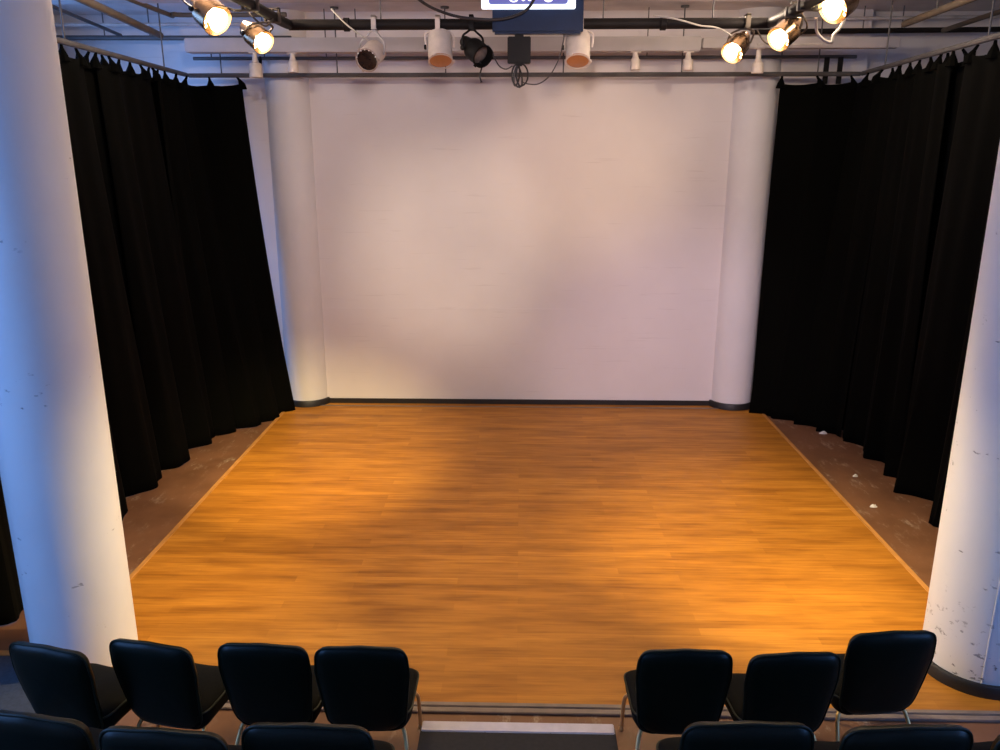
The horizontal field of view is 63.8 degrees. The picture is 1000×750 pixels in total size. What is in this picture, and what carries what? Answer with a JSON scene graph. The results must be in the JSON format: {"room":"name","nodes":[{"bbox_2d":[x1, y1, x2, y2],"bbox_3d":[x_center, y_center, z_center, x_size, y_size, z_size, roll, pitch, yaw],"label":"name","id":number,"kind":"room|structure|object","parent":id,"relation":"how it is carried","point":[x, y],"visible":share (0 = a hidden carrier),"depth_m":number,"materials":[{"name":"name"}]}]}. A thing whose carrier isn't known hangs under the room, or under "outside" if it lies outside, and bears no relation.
{"room":"auditorium","nodes":[
{"label":"auditorium","id":0,"kind":"room"},
{"bbox_2d":[0,0,137,666],"bbox_3d":[-2.841,-0.494,4.874,0.640,4.980,0.640,0,15,1],"label":"concrete column","id":1,"kind":"structure","parent":0,"point":[58,475],"depth_m":4.79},
{"bbox_2d":[260,9,329,407],"bbox_3d":[-2.642,-2.030,10.490,0.640,4.980,0.640,0,15,1],"label":"wall column","id":2,"kind":"structure","parent":0,"point":[287,99],"depth_m":10.28,"materials":[{"name":"paint"}]},
{"bbox_2d":[184,36,701,53],"bbox_3d":[-0.659,-3.725,9.068,5.800,0.150,0.180,0,15,1],"label":"ceiling beam","id":3,"kind":"structure","parent":0,"point":[602,44],"depth_m":8.99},
{"bbox_2d":[248,52,262,77],"bbox_3d":[-2.780,-3.523,9.126,0.153,0.270,0.153,0,15,1],"label":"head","id":4,"kind":"object","parent":3,"relation":"hanging from","point":[255,68],"visible":0.96,"depth_m":9.08},
{"bbox_2d":[287,52,298,72],"bbox_3d":[-2.359,-3.558,9.147,0.120,0.213,0.118,0,15,1],"label":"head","id":5,"kind":"object","parent":3,"relation":"hanging from","point":[292,63],"visible":1,"depth_m":9.11},
{"bbox_2d":[630,51,640,69],"bbox_3d":[1.525,-3.542,9.051,0.120,0.193,0.112,0,15,1],"label":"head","id":6,"kind":"object","parent":3,"relation":"hanging from","point":[635,61],"visible":1,"depth_m":9.02},
{"bbox_2d":[682,51,693,70],"bbox_3d":[2.115,-3.535,9.038,0.126,0.200,0.126,0,15,1],"label":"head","id":7,"kind":"object","parent":3,"relation":"hanging from","point":[687,65],"visible":1,"depth_m":9.00},
{"bbox_2d":[0,403,999,749],"bbox_3d":[0.102,2.165,4.842,12.000,0.168,13.600,0,15,1],"label":"floor","id":8,"kind":"structure","parent":0,"point":[511,554],"depth_m":6.95,"materials":[{"name":"laminate"}]},
{"bbox_2d":[0,650,9,655],"bbox_3d":[-4.422,1.900,5.497,2.520,0.034,0.060,0,15,1],"label":"trim","id":9,"kind":"structure","parent":8,"relation":"on","point":[2,652],"depth_m":5.46,"materials":[{"name":"brown wood"}]},
{"bbox_2d":[0,656,34,712],"bbox_3d":[-4.261,2.103,4.761,2.880,0.030,1.460,0,15,1],"label":"floor","id":10,"kind":"structure","parent":8,"relation":"on","point":[13,697],"depth_m":5.08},
{"bbox_2d":[9,641,160,728],"bbox_3d":[-2.295,1.748,4.475,0.504,0.866,0.528,4,16,14],"label":"padded chair","id":11,"kind":"object","parent":8,"relation":"on","point":[56,681],"visible":0.69,"depth_m":4.21,"materials":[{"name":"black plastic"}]},
{"bbox_2d":[109,638,248,730],"bbox_3d":[-1.784,1.740,4.506,0.504,0.866,0.528,3,16,12],"label":"padded chair","id":12,"kind":"object","parent":8,"relation":"on","point":[162,684],"visible":0.89,"depth_m":4.25,"materials":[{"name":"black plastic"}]},
{"bbox_2d":[129,412,284,579],"bbox_3d":[-2.942,1.245,7.909,0.045,0.024,5.990,0,15,1],"label":"trim","id":13,"kind":"structure","parent":8,"relation":"on","point":[238,460],"depth_m":7.79,"materials":[{"name":"brown wood"}]},
{"bbox_2d":[217,642,322,744],"bbox_3d":[-1.220,1.742,4.497,0.504,0.866,0.528,1,15,4],"label":"padded chair","id":14,"kind":"object","parent":8,"relation":"on","point":[263,682],"visible":0.82,"depth_m":4.22,"materials":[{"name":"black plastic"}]},
{"bbox_2d":[314,645,421,749],"bbox_3d":[-0.717,1.748,4.476,0.504,0.866,0.528,0,15,1],"label":"padded chair","id":15,"kind":"object","parent":8,"relation":"on","point":[373,688],"visible":0.93,"depth_m":4.20,"materials":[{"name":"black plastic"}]},
{"bbox_2d":[417,721,617,749],"bbox_3d":[0.092,2.160,4.220,1.090,0.206,0.733,0,15,1],"label":"step","id":16,"kind":"structure","parent":8,"relation":"on","point":[434,735],"depth_m":4.43,"materials":[{"name":"black carpet"}]},
{"bbox_2d":[220,700,999,722],"bbox_3d":[0.150,2.057,4.947,6.290,0.022,0.088,0,15,1],"label":"trim","id":17,"kind":"structure","parent":8,"relation":"on","point":[426,706],"depth_m":4.92,"materials":[{"name":"metal"}]},
{"bbox_2d":[619,648,732,749],"bbox_3d":[0.958,1.755,4.450,0.504,0.866,0.528,0,15,0],"label":"padded chair","id":18,"kind":"object","parent":8,"relation":"on","point":[668,691],"visible":0.9,"depth_m":4.17,"materials":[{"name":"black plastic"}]},
{"bbox_2d":[725,652,840,740],"bbox_3d":[1.497,1.763,4.423,0.504,0.866,0.528,-1,15,-3],"label":"padded chair","id":19,"kind":"object","parent":8,"relation":"on","point":[800,687],"visible":0.71,"depth_m":4.14,"materials":[{"name":"black leather"}]},
{"bbox_2d":[762,414,928,592],"bbox_3d":[3.391,1.287,7.758,0.045,0.024,5.990,0,15,1],"label":"trim","id":20,"kind":"structure","parent":8,"relation":"on","point":[811,465],"depth_m":7.61,"materials":[{"name":"brown wood"}]},
{"bbox_2d":[831,630,936,740],"bbox_3d":[2.087,1.712,4.606,0.504,0.866,0.528,-1,15,-4],"label":"padded chair","id":21,"kind":"object","parent":8,"relation":"on","point":[883,672],"visible":0.84,"depth_m":4.33,"materials":[{"name":"black leather"}]},
{"bbox_3d":[0.051,2.421,2.803,6.840,0.450,2.130,0,15,1],"label":"seating riser","id":22,"kind":"object","parent":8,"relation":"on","visible":0},
{"bbox_2d":[0,709,103,749],"bbox_3d":[-1.711,1.603,3.300,0.504,0.866,0.528,3,16,10],"label":"padded chair","id":23,"kind":"object","parent":22,"relation":"on","point":[18,730],"visible":0.76,"depth_m":2.95,"materials":[{"name":"black leather"}]},
{"bbox_2d":[98,725,241,749],"bbox_3d":[-1.206,1.624,3.225,0.504,0.866,0.528,1,15,5],"label":"padded chair","id":24,"kind":"object","parent":22,"relation":"on","point":[119,737],"visible":0.88,"depth_m":2.88,"materials":[{"name":"black leather"}]},
{"bbox_2d":[241,722,394,749],"bbox_3d":[-0.699,1.617,3.252,0.504,0.866,0.528,1,15,2],"label":"padded chair","id":25,"kind":"object","parent":22,"relation":"on","point":[259,735],"visible":1,"depth_m":2.91,"materials":[{"name":"black leather"}]},
{"bbox_2d":[656,720,814,749],"bbox_3d":[0.913,1.614,3.261,0.504,0.866,0.528,0,15,0],"label":"padded chair","id":26,"kind":"object","parent":22,"relation":"on","point":[746,734],"visible":1,"depth_m":2.92,"materials":[{"name":"black leather"}]},
{"bbox_2d":[814,724,973,749],"bbox_3d":[1.484,1.619,3.243,0.504,0.866,0.528,0,15,-2],"label":"padded chair","id":27,"kind":"object","parent":22,"relation":"on","point":[902,736],"visible":0.93,"depth_m":2.90,"materials":[{"name":"black leather"}]},
{"bbox_2d":[972,734,999,749],"bbox_3d":[2.015,1.622,3.230,0.504,0.866,0.528,-1,15,-4],"label":"padded chair","id":28,"kind":"object","parent":22,"relation":"on","point":[988,745],"visible":0.47,"depth_m":3.40,"materials":[{"name":"black leather"}]},
{"bbox_2d":[53,0,999,14],"bbox_3d":[0.102,-2.774,3.490,12.000,0.150,13.600,0,15,1],"label":"ceiling","id":29,"kind":"structure","parent":0,"point":[877,5],"depth_m":9.40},
{"bbox_2d":[74,0,163,38],"bbox_3d":[-3.616,-3.438,6.993,0.076,0.418,4.152,-1,15,-5],"label":"ceiling pipe","id":30,"kind":"object","parent":29,"relation":"hanging from","point":[93,4],"visible":0.96,"depth_m":7.74,"materials":[{"name":"grey metal"}]},
{"bbox_2d":[52,4,121,36],"bbox_3d":[-4.104,-3.458,7.715,0.036,0.036,2.727,-2,15,-6],"label":"ceiling pipe","id":31,"kind":"object","parent":30,"relation":"attached to","point":[64,11],"visible":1,"depth_m":8.02,"materials":[{"name":"grey metal"}]},
{"bbox_2d":[56,0,188,76],"bbox_3d":[-3.708,-3.119,6.513,0.155,0.780,6.223,0,15,0],"label":"rail","id":32,"kind":"object","parent":29,"relation":"hanging from","point":[63,41],"visible":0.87,"depth_m":7.73,"materials":[{"name":"grey metal"}]},
{"bbox_2d":[0,477,15,562],"bbox_3d":[-3.755,-0.460,6.197,0.270,4.213,1.728,0,15,1],"label":"stage curtain","id":33,"kind":"object","parent":32,"relation":"hanging from","point":[0,477],"visible":0.02,"depth_m":5.96,"materials":[{"name":"black fabric"}]},
{"bbox_2d":[0,483,23,625],"bbox_3d":[-3.710,-0.115,4.938,0.303,4.212,1.520,0,15,1],"label":"stage curtain","id":34,"kind":"object","parent":32,"relation":"hanging from","point":[11,604],"visible":0.98,"depth_m":5.84,"materials":[{"name":"black fabric"}]},
{"bbox_2d":[58,44,161,520],"bbox_3d":[-3.674,-0.791,7.411,0.334,4.212,1.747,0,15,1],"label":"stage curtain","id":35,"kind":"object","parent":32,"relation":"hanging from","point":[134,448],"visible":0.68,"depth_m":7.56,"materials":[{"name":"black fabric"}]},
{"bbox_2d":[90,52,214,469],"bbox_3d":[-3.644,-1.124,8.627,0.437,4.211,1.670,0,15,1],"label":"stage curtain","id":36,"kind":"object","parent":32,"relation":"hanging from","point":[164,327],"visible":0.97,"depth_m":8.47,"materials":[{"name":"black fabric"}]},
{"bbox_2d":[151,68,294,435],"bbox_3d":[-3.290,-1.412,9.682,1.066,4.212,1.253,0,15,1],"label":"stage curtain","id":37,"kind":"object","parent":32,"relation":"hanging from","point":[204,129],"visible":0.86,"depth_m":9.82,"materials":[{"name":"black fabric"}]},
{"bbox_2d":[56,9,291,39],"bbox_3d":[-4.010,-4.180,9.589,3.030,0.358,0.056,0,15,1],"label":"ceiling pipe","id":38,"kind":"object","parent":29,"relation":"hanging from","point":[68,37],"visible":0.56,"depth_m":9.61,"materials":[{"name":"grey metal"}]},
{"bbox_2d":[231,0,292,29],"bbox_3d":[-2.037,-2.687,4.509,0.129,0.557,6.012,0,15,1],"label":"ceiling pipe","id":39,"kind":"object","parent":29,"relation":"hanging from","point":[265,12],"visible":0.95,"depth_m":6.74,"materials":[{"name":"black metal"}]},
{"bbox_2d":[182,0,259,35],"bbox_3d":[-2.264,-2.898,6.438,0.602,0.328,0.340,6,16,21],"label":"lamp","id":40,"kind":"object","parent":39,"relation":"hanging from","point":[215,18],"visible":0.98,"depth_m":6.42,"materials":[{"name":"gold"}]},
{"bbox_2d":[240,7,280,53],"bbox_3d":[-2.110,-3.015,7.035,0.379,0.382,0.270,0,15,1],"label":"lamp","id":41,"kind":"object","parent":39,"relation":"hanging from","point":[255,35],"visible":0.91,"depth_m":7.01,"materials":[{"name":"gold"}]},
{"bbox_2d":[248,12,273,26],"bbox_3d":[-2.002,-3.028,6.812,0.122,0.163,0.361,7,17,25],"label":"lead","id":42,"kind":"object","parent":39,"relation":"hanging from","point":[252,16],"visible":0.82,"depth_m":6.71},
{"bbox_2d":[51,0,782,3],"bbox_3d":[0.216,-3.835,7.994,11.600,0.180,0.250,0,15,1],"label":"ceiling beam","id":43,"kind":"structure","parent":29,"relation":"attached to","point":[53,1],"depth_m":8.12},
{"bbox_2d":[126,0,286,17],"bbox_3d":[-3.070,-3.528,7.213,1.330,0.050,3.619,0,15,1],"label":"ceiling pipe","id":44,"kind":"object","parent":43,"relation":"attached to","point":[145,5],"visible":0.68,"depth_m":8.86,"materials":[{"name":"black metal"}]},
{"bbox_2d":[188,5,860,77],"bbox_3d":[0.252,-3.930,9.476,8.000,0.780,0.100,0,15,1],"label":"rail","id":45,"kind":"object","parent":29,"relation":"hanging from","point":[508,74],"visible":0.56,"depth_m":9.54,"materials":[{"name":"grey metal"}]},
{"bbox_2d":[193,7,856,59],"bbox_3d":[0.260,-4.063,9.564,7.950,0.570,0.040,0,15,1],"label":"ceiling pipe","id":46,"kind":"object","parent":29,"relation":"hanging from","point":[781,56],"visible":0.71,"depth_m":9.60,"materials":[{"name":"grey metal"}]},
{"bbox_2d":[822,57,829,83],"bbox_3d":[3.873,-3.616,9.541,0.060,0.300,0.020,0,15,1],"label":"strap","id":47,"kind":"object","parent":46,"relation":"hanging from","point":[826,59],"visible":0.84,"depth_m":9.52,"materials":[{"name":"black fabric"}]},
{"bbox_2d":[835,57,843,83],"bbox_3d":[4.033,-3.615,9.537,0.060,0.300,0.020,0,15,1],"label":"strap","id":48,"kind":"object","parent":46,"relation":"hanging from","point":[840,59],"visible":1,"depth_m":9.52,"materials":[{"name":"black paint"}]},
{"bbox_2d":[289,0,769,31],"bbox_3d":[0.258,-3.454,7.345,4.440,0.572,0.117,0,15,1],"label":"ceiling pipe","id":49,"kind":"object","parent":29,"relation":"hanging from","point":[662,24],"visible":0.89,"depth_m":7.37,"materials":[{"name":"black metal"}]},
{"bbox_2d":[331,8,368,40],"bbox_3d":[-1.388,-3.231,7.400,0.340,0.282,0.049,0,15,1],"label":"lead","id":50,"kind":"object","parent":49,"relation":"hanging from","point":[335,13],"visible":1,"depth_m":7.38,"materials":[{"name":"beige plastic"}]},
{"bbox_2d":[355,15,385,71],"bbox_3d":[-1.204,-3.075,7.473,0.283,0.497,0.317,0,15,1],"label":"lamp","id":51,"kind":"object","parent":49,"relation":"hanging from","point":[368,57],"visible":0.98,"depth_m":7.43,"materials":[{"name":"white metal"}]},
{"bbox_2d":[424,14,454,68],"bbox_3d":[-0.557,-3.087,7.453,0.276,0.463,0.321,-9,17,-29],"label":"lamp","id":52,"kind":"object","parent":49,"relation":"hanging from","point":[440,54],"visible":0.99,"depth_m":7.39,"materials":[{"name":"white metal"}]},
{"bbox_2d":[460,14,493,67],"bbox_3d":[-0.236,-3.078,7.423,0.370,0.465,0.264,12,19,38],"label":"lamp","id":53,"kind":"object","parent":49,"relation":"hanging from","point":[476,50],"visible":0.99,"depth_m":7.38,"materials":[{"name":"black metal"}]},
{"bbox_2d":[479,61,481,82],"bbox_3d":[-0.191,-2.860,7.473,0.081,0.273,0.034,13,20,40],"label":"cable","id":54,"kind":"object","parent":53,"relation":"hanging from","point":[479,61],"visible":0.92,"depth_m":7.47,"materials":[{"name":"black"}]},
{"bbox_2d":[488,45,512,69],"bbox_3d":[-0.010,-2.915,7.361,0.287,0.229,0.045,11,19,35],"label":"cable","id":55,"kind":"object","parent":53,"relation":"hanging from","point":[488,45],"visible":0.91,"depth_m":7.36,"materials":[{"name":"grey plastic"}]},
{"bbox_2d":[562,15,593,69],"bbox_3d":[0.721,-3.077,7.423,0.281,0.468,0.319,-6,16,-21],"label":"lamp","id":56,"kind":"object","parent":49,"relation":"hanging from","point":[577,46],"visible":0.7,"depth_m":7.37,"materials":[{"name":"white metal"}]},
{"bbox_2d":[653,15,732,35],"bbox_3d":[1.786,-3.174,7.320,0.787,0.213,0.097,0,15,1],"label":"lead","id":57,"kind":"object","parent":49,"relation":"hanging from","point":[728,33],"visible":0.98,"depth_m":7.30,"materials":[{"name":"beige plastic"}]},
{"bbox_2d":[721,13,754,63],"bbox_3d":[2.178,-3.086,7.375,0.288,0.426,0.297,0,15,1],"label":"lamp","id":58,"kind":"object","parent":49,"relation":"hanging from","point":[737,45],"visible":1,"depth_m":7.33,"materials":[{"name":"gold"}]},
{"bbox_2d":[481,0,583,34],"bbox_3d":[0.289,-3.375,7.106,0.905,0.660,0.162,0,15,1],"label":"hanging sign","id":59,"kind":"object","parent":29,"relation":"hanging from","point":[544,17],"visible":1,"depth_m":7.13,"materials":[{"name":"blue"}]},
{"bbox_2d":[418,0,534,20],"bbox_3d":[-0.261,-3.196,6.933,1.191,0.227,0.226,-6,16,-21],"label":"cable","id":60,"kind":"object","parent":59,"relation":"attached to","point":[420,1],"visible":1,"depth_m":7.04,"materials":[{"name":"black plastic"}]},
{"bbox_2d":[507,34,530,65],"bbox_3d":[0.173,-2.951,7.277,0.210,0.282,0.100,0,15,1],"label":"control box","id":61,"kind":"object","parent":59,"relation":"hanging from","point":[518,46],"visible":1,"depth_m":7.23,"materials":[{"name":"black paint"}]},
{"bbox_2d":[511,64,528,87],"bbox_3d":[0.182,-2.732,7.332,0.164,0.218,0.057,0,15,1],"label":"cable coil","id":62,"kind":"object","parent":61,"relation":"hanging from","point":[514,74],"visible":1,"depth_m":7.32,"materials":[{"name":"black"}]},
{"bbox_2d":[523,35,564,84],"bbox_3d":[0.405,-2.861,7.282,0.413,0.438,0.131,-4,16,-14],"label":"cable","id":63,"kind":"object","parent":61,"relation":"attached to","point":[564,35],"visible":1,"depth_m":7.29,"materials":[{"name":"grey plastic"}]},
{"bbox_2d":[767,0,825,27],"bbox_3d":[2.399,-2.656,4.399,0.100,0.557,6.004,0,15,1],"label":"ceiling pipe","id":64,"kind":"object","parent":29,"relation":"hanging from","point":[772,21],"visible":0.84,"depth_m":6.63,"materials":[{"name":"black metal"}]},
{"bbox_2d":[756,13,807,44],"bbox_3d":[2.474,-2.996,6.985,0.159,0.219,0.773,-2,15,-8],"label":"lead","id":65,"kind":"object","parent":64,"relation":"hanging from","point":[802,14],"visible":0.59,"depth_m":6.81,"materials":[{"name":"plastic"}]},
{"bbox_2d":[767,1,803,50],"bbox_3d":[2.407,-2.927,6.741,0.308,0.397,0.284,0,15,1],"label":"lamp","id":66,"kind":"object","parent":64,"relation":"hanging from","point":[780,37],"visible":0.98,"depth_m":6.71,"materials":[{"name":"gold"}]},
{"bbox_2d":[796,0,858,23],"bbox_3d":[2.680,-2.970,6.410,0.543,0.317,0.322,-6,17,-22],"label":"lamp","id":67,"kind":"object","parent":64,"relation":"hanging from","point":[831,11],"visible":0.97,"depth_m":6.41,"materials":[{"name":"beige"}]},
{"bbox_2d":[750,5,999,34],"bbox_3d":[4.493,-4.147,9.380,3.080,0.310,0.060,0,15,1],"label":"ceiling pipe","id":68,"kind":"object","parent":29,"relation":"hanging from","point":[862,30],"visible":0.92,"depth_m":9.39,"materials":[{"name":"grey metal"}]},
{"bbox_2d":[860,0,999,75],"bbox_3d":[4.037,-3.069,6.328,0.159,0.780,6.224,1,15,3],"label":"rail","id":69,"kind":"object","parent":29,"relation":"hanging from","point":[995,36],"visible":1,"depth_m":7.50,"materials":[{"name":"grey metal"}]},
{"bbox_2d":[749,66,899,437],"bbox_3d":[3.762,-1.363,9.503,1.005,4.211,1.250,0,15,1],"label":"stage curtain","id":70,"kind":"object","parent":69,"relation":"hanging from","point":[830,143],"visible":0.98,"depth_m":9.74,"materials":[{"name":"black fabric"}]},
{"bbox_2d":[842,51,958,477],"bbox_3d":[4.176,-1.109,8.575,0.235,4.210,1.858,1,15,5],"label":"stage curtain","id":71,"kind":"object","parent":69,"relation":"hanging from","point":[879,389],"visible":0.97,"depth_m":8.38,"materials":[{"name":"black fabric"}]},
{"bbox_2d":[893,40,999,527],"bbox_3d":[4.131,-0.740,7.220,0.361,4.213,2.051,1,15,5],"label":"stage curtain","id":72,"kind":"object","parent":69,"relation":"hanging from","point":[970,142],"visible":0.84,"depth_m":7.28,"materials":[{"name":"black fabric"}]},
{"bbox_2d":[901,0,976,26],"bbox_3d":[4.018,-3.308,6.511,0.069,0.414,3.505,1,15,4],"label":"ceiling pipe","id":73,"kind":"object","parent":29,"relation":"hanging from","point":[952,5],"visible":1,"depth_m":7.48,"materials":[{"name":"grey metal"}]},
{"bbox_3d":[0.177,-3.413,6.451,11.600,0.180,0.250,0,15,1],"label":"ceiling beam","id":74,"kind":"structure","parent":29,"relation":"attached to","visible":0},
{"bbox_2d":[814,17,845,43],"bbox_3d":[2.722,-3.112,6.636,0.312,0.700,0.102,-5,16,-18],"label":"cable","id":75,"kind":"object","parent":74,"relation":"hanging from","point":[820,37],"visible":0.87,"depth_m":6.71,"materials":[{"name":"beige plastic"}]},
{"bbox_2d":[54,9,999,400],"bbox_3d":[0.265,-2.035,10.507,12.000,4.980,0.350,0,15,1],"label":"wall","id":76,"kind":"structure","parent":0,"point":[603,199],"depth_m":10.30,"materials":[{"name":"white paint"}]},
{"bbox_2d":[329,398,708,405],"bbox_3d":[0.260,0.375,10.976,8.400,0.085,0.018,0,15,1],"label":"baseboard","id":77,"kind":"structure","parent":76,"relation":"attached to","point":[332,400],"depth_m":10.96,"materials":[{"name":"black plastic"}]},
{"bbox_2d":[320,405,717,408],"bbox_3d":[0.302,0.431,10.851,6.290,0.006,0.035,0,15,1],"label":"trim","id":78,"kind":"structure","parent":76,"relation":"attached to","point":[320,405],"depth_m":10.86,"materials":[{"name":"metal"}]},
{"bbox_2d":[709,7,784,410],"bbox_3d":[3.146,-1.992,10.351,0.640,4.980,0.640,0,15,1],"label":"wall column","id":79,"kind":"structure","parent":0,"point":[755,99],"depth_m":10.14,"materials":[{"name":"paint"}]},
{"bbox_2d":[757,43,822,44],"bbox_3d":[3.132,-3.580,8.689,0.700,0.024,0.024,0,15,1],"label":"ceiling pipe","id":80,"kind":"object","parent":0,"point":[757,43],"visible":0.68,"depth_m":8.67,"materials":[{"name":"grey metal"}]},
{"bbox_2d":[701,37,900,49],"bbox_3d":[3.350,-3.713,8.989,2.180,0.110,0.140,0,15,1],"label":"ceiling beam","id":81,"kind":"structure","parent":0,"point":[839,42],"depth_m":8.92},
{"bbox_2d":[751,48,764,73],"bbox_3d":[2.900,-3.531,9.019,0.135,0.268,0.135,0,15,1],"label":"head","id":82,"kind":"object","parent":81,"relation":"hanging from","point":[758,65],"visible":1,"depth_m":8.99},
{"bbox_2d":[923,143,999,699],"bbox_3d":[3.151,-0.445,4.697,0.704,4.980,0.704,0,15,1],"label":"concrete column","id":83,"kind":"structure","parent":0,"point":[963,606],"depth_m":4.92,"materials":[{"name":"white concrete"}]},
{"bbox_2d":[941,9,999,32],"bbox_3d":[4.733,-3.367,7.306,0.050,0.050,3.105,1,15,4],"label":"ceiling pipe","id":84,"kind":"object","parent":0,"point":[996,12],"visible":1,"depth_m":8.16,"materials":[{"name":"black metal"}]},
{"bbox_3d":[5.999,-0.255,4.002,0.200,4.980,13.150,0,15,1],"label":"wall","id":85,"kind":"structure","parent":0,"visible":0},
{"bbox_2d":[801,15,999,20],"bbox_3d":[4.741,-4.147,9.322,2.580,0.060,0.040,0,15,1],"label":"ceiling pipe","id":86,"kind":"object","parent":85,"relation":"attached to","point":[943,16],"visible":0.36,"depth_m":9.31,"materials":[{"name":"black metal"}]},
{"bbox_3d":[-5.797,-0.332,4.284,0.200,4.980,13.150,0,15,1],"label":"wall","id":87,"kind":"structure","parent":0,"visible":0},
{"bbox_2d":[55,22,266,26],"bbox_3d":[-4.136,-4.166,9.545,2.780,0.040,0.040,0,15,1],"label":"ceiling pipe","id":88,"kind":"object","parent":87,"relation":"attached to","point":[195,23],"visible":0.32,"depth_m":9.53,"materials":[{"name":"black metal"}]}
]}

